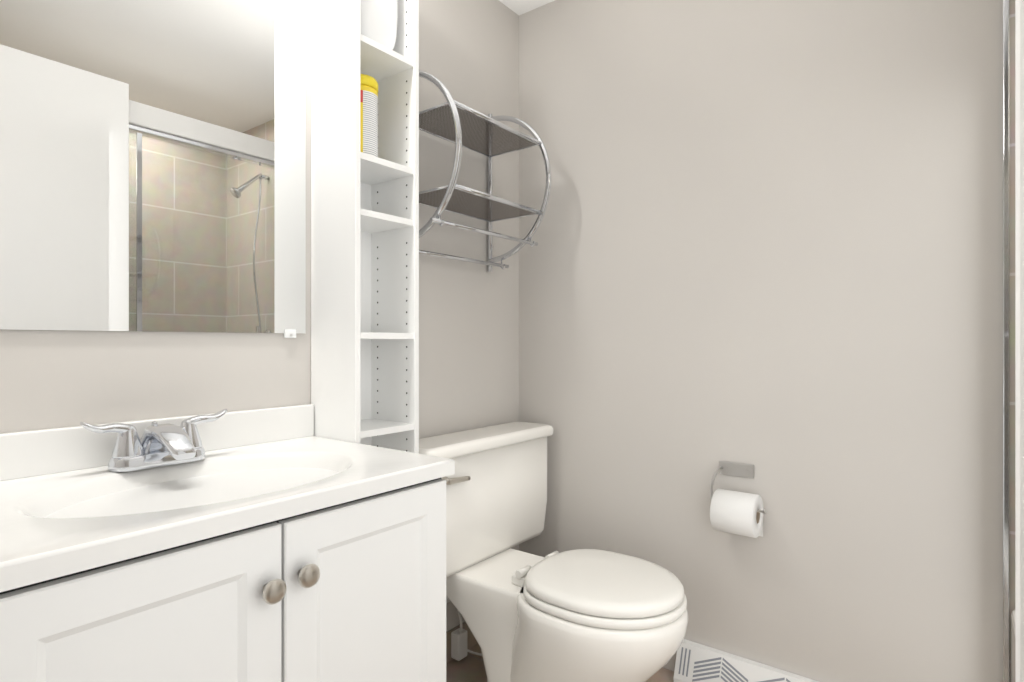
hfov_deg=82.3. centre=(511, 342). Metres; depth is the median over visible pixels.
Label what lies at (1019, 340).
door leaf
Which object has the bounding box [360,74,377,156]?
wipes canister
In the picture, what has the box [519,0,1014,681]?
wall
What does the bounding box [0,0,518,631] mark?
wall
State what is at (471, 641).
baseboard
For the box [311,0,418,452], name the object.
shelf
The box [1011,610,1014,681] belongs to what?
bathtub
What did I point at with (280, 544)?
bathroom vanity
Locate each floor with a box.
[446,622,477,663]
[446,644,673,681]
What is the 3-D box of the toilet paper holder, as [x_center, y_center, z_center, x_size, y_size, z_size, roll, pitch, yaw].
[0.666,0.473,1.728,0.160,0.208,0.131,0,0,37]
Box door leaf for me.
[1015,0,1023,681]
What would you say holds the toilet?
on the floor at (469, 667)
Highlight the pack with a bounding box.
[360,0,397,49]
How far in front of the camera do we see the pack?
1.55 m
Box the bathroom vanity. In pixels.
[0,404,454,681]
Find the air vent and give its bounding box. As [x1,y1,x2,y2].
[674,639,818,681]
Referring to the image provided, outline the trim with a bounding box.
[1003,0,1009,681]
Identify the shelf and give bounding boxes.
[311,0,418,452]
[419,70,550,271]
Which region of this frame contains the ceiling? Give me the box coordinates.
[499,0,554,14]
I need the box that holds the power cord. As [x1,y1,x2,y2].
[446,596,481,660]
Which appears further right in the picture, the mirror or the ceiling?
the ceiling
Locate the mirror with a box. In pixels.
[0,0,305,337]
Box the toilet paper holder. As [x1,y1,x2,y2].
[710,461,765,537]
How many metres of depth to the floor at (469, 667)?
1.92 m
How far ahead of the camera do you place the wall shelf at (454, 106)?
1.88 m
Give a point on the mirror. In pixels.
(153, 165)
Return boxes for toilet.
[419,422,687,681]
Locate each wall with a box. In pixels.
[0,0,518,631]
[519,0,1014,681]

